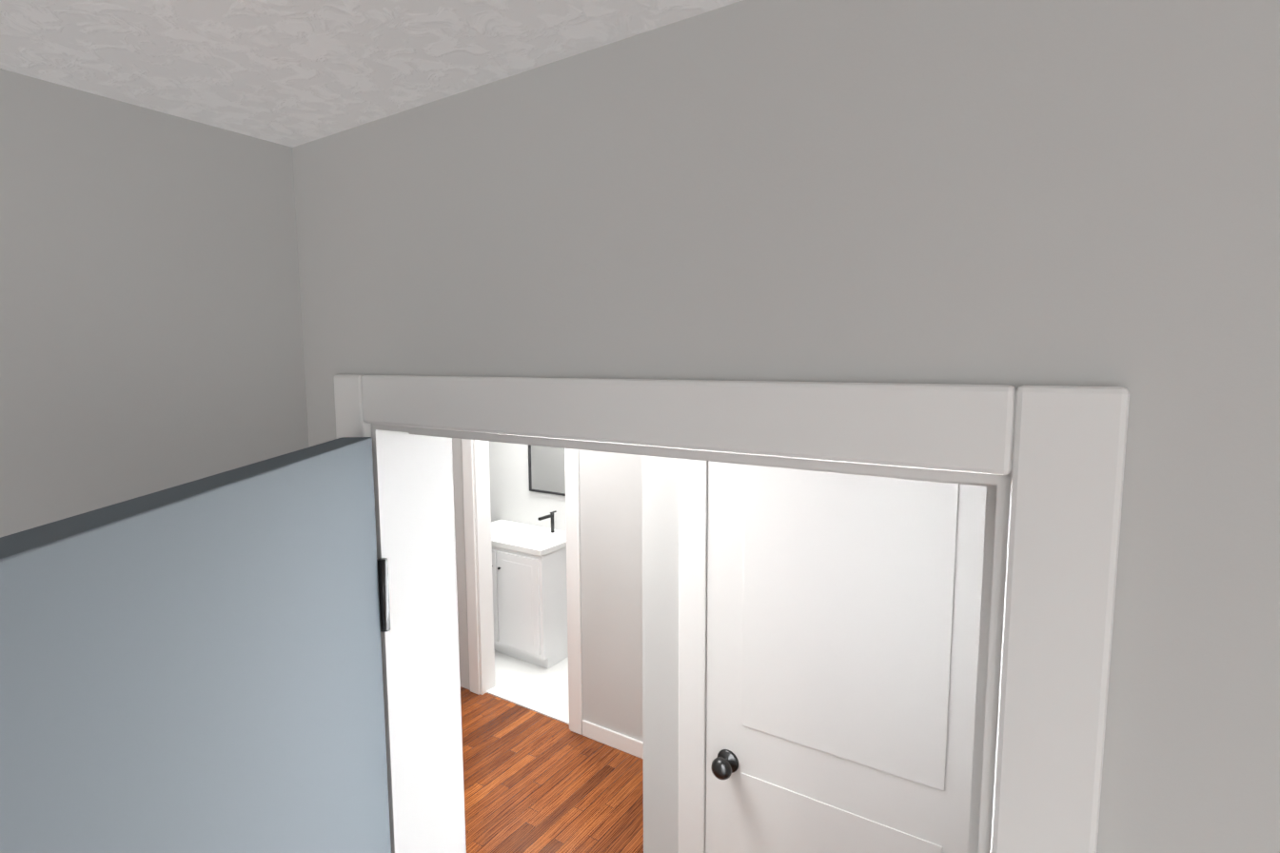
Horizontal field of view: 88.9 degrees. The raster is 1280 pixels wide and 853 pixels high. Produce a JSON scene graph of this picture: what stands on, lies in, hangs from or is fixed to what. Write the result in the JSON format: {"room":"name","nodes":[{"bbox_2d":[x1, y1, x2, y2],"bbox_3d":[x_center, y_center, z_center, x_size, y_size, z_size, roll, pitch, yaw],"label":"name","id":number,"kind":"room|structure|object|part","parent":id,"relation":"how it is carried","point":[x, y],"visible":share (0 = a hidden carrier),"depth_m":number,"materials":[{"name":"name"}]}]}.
{"room":"bedroom","nodes":[
{"label":"bedroom","id":0,"kind":"room"},
{"bbox_2d":[0,68,309,537],"bbox_3d":[-1.483,0.964,-0.534,0.110,2.340,3.649,4,7,33],"label":"wall","id":1,"kind":"structure","parent":0,"point":[150,327],"depth_m":0.70,"materials":[{"name":"paint"}]},
{"bbox_2d":[0,0,742,147],"bbox_3d":[-0.594,-0.369,0.658,6.566,0.060,6.840,4,7,33],"label":"ceiling","id":2,"kind":"structure","parent":0,"point":[291,73],"depth_m":0.57,"materials":[{"name":"white paint"}]},
{"bbox_2d":[488,440,565,531],"bbox_3d":[-0.150,0.441,4.490,3.013,2.340,0.110,4,7,33],"label":"wall","id":3,"kind":"structure","parent":0,"point":[513,498],"depth_m":4.94,"materials":[{"name":"paint"}]},
{"bbox_2d":[528,444,565,495],"bbox_3d":[-0.625,0.141,4.689,0.470,0.700,0.021,4,7,33],"label":"bathroom mirror","id":4,"kind":"object","parent":3,"relation":"attached to","point":[546,473],"depth_m":4.74,"materials":[{"name":"clear glass"}]},
{"bbox_2d":[486,650,569,724],"bbox_3d":[-0.405,1.643,4.214,3.013,0.008,0.840,4,7,33],"label":"floor","id":5,"kind":"structure","parent":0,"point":[534,687],"depth_m":4.14,"materials":[{"name":"white tile"}]},
{"bbox_2d":[491,510,568,668],"bbox_3d":[-0.862,1.104,4.665,0.820,0.990,0.481,4,7,33],"label":"bathroom vanity","id":6,"kind":"object","parent":5,"relation":"on","point":[529,591],"depth_m":4.40,"materials":[{"name":"white wood"}]},
{"bbox_2d":[452,437,643,741],"bbox_3d":[-0.625,0.517,3.765,3.013,2.340,0.110,4,7,33],"label":"wall","id":7,"kind":"structure","parent":0,"point":[611,533],"depth_m":3.44,"materials":[{"name":"paint"}]},
{"bbox_2d":[461,438,495,694],"bbox_3d":[-0.998,0.627,4.013,0.100,2.075,0.125,4,7,33],"label":"door frame","id":8,"kind":"structure","parent":7,"relation":"attached to","point":[482,512],"depth_m":4.00,"materials":[{"name":"white wood"}]},
{"bbox_2d":[564,448,582,734],"bbox_3d":[-0.336,0.668,3.584,0.100,2.075,0.125,4,7,33],"label":"door frame","id":9,"kind":"structure","parent":7,"relation":"attached to","point":[572,470],"depth_m":3.55,"materials":[{"name":"white wood"}]},
{"bbox_2d":[582,719,643,758],"bbox_3d":[0.140,1.693,3.314,1.089,0.088,0.014,4,7,33],"label":"baseboard","id":10,"kind":"structure","parent":7,"relation":"attached to","point":[614,738],"depth_m":3.49,"materials":[{"name":"white wood"}]},
{"bbox_2d":[460,686,643,852],"bbox_3d":[-0.584,2.019,0.904,6.566,0.060,6.840,4,7,33],"label":"floor","id":11,"kind":"structure","parent":0,"point":[534,781],"depth_m":3.18,"materials":[{"name":"brown wood"}]},
{"bbox_2d":[641,454,679,852],"bbox_3d":[1.303,0.653,2.380,1.737,2.340,2.080,4,7,33],"label":"wall","id":12,"kind":"structure","parent":0,"point":[659,476],"depth_m":1.95,"materials":[{"name":"paint"}]},
{"bbox_2d":[678,458,708,852],"bbox_3d":[0.152,0.843,1.897,0.088,2.070,0.014,4,7,33],"label":"door frame","id":13,"kind":"structure","parent":12,"relation":"attached to","point":[693,502],"depth_m":1.87,"materials":[{"name":"white wood"}]},
{"bbox_2d":[705,460,986,852],"bbox_3d":[0.483,0.898,1.652,0.735,1.988,0.070,4,7,33],"label":"hallway door","id":14,"kind":"structure","parent":12,"relation":"attached to","point":[843,616],"depth_m":1.64,"materials":[{"name":"white wood"}]},
{"bbox_2d":[292,0,1279,852],"bbox_3d":[-1.061,0.761,1.423,5.070,2.340,0.110,4,7,33],"label":"wall","id":15,"kind":"structure","parent":0,"point":[819,190],"depth_m":0.44,"materials":[{"name":"paint"}]},
{"bbox_2d":[0,436,391,852],"bbox_3d":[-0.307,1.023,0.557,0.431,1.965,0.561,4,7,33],"label":"door","id":16,"kind":"structure","parent":15,"relation":"in","point":[194,666],"depth_m":0.46,"materials":[{"name":"grey"}]},
{"bbox_2d":[408,432,986,486],"bbox_3d":[-0.011,0.020,0.667,0.653,0.010,0.035,4,7,33],"label":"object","id":17,"kind":"object","parent":15,"relation":"attached to","point":[869,474],"visible":0.14,"depth_m":0.58,"materials":[{"name":"white wood"}]},
{"bbox_2d":[333,374,1129,852],"bbox_3d":[-0.007,0.971,0.756,0.795,2.051,0.138,4,7,33],"label":"door frame","id":18,"kind":"structure","parent":15,"relation":"attached to","point":[1068,462],"depth_m":0.46,"materials":[{"name":"white wood"}]},
{"bbox_3d":[-0.282,0.946,1.008,0.058,2.051,0.014,4,7,33],"label":"left hall door casing trim","id":19,"kind":"part","parent":18,"relation":"part of","materials":[{"name":"white wood"}]},
{"bbox_3d":[-0.011,0.006,0.657,0.663,0.020,0.114,4,7,33],"label":"door jamb","id":20,"kind":"part","parent":18,"relation":"part of","materials":[{"name":"white wood"}]},
{"bbox_2d":[967,483,997,852],"bbox_3d":[0.271,1.020,0.588,0.010,1.985,0.035,4,7,33],"label":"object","id":21,"kind":"object","parent":15,"relation":"attached to","point":[983,642],"depth_m":0.49,"materials":[{"name":"white wood"}]}
]}

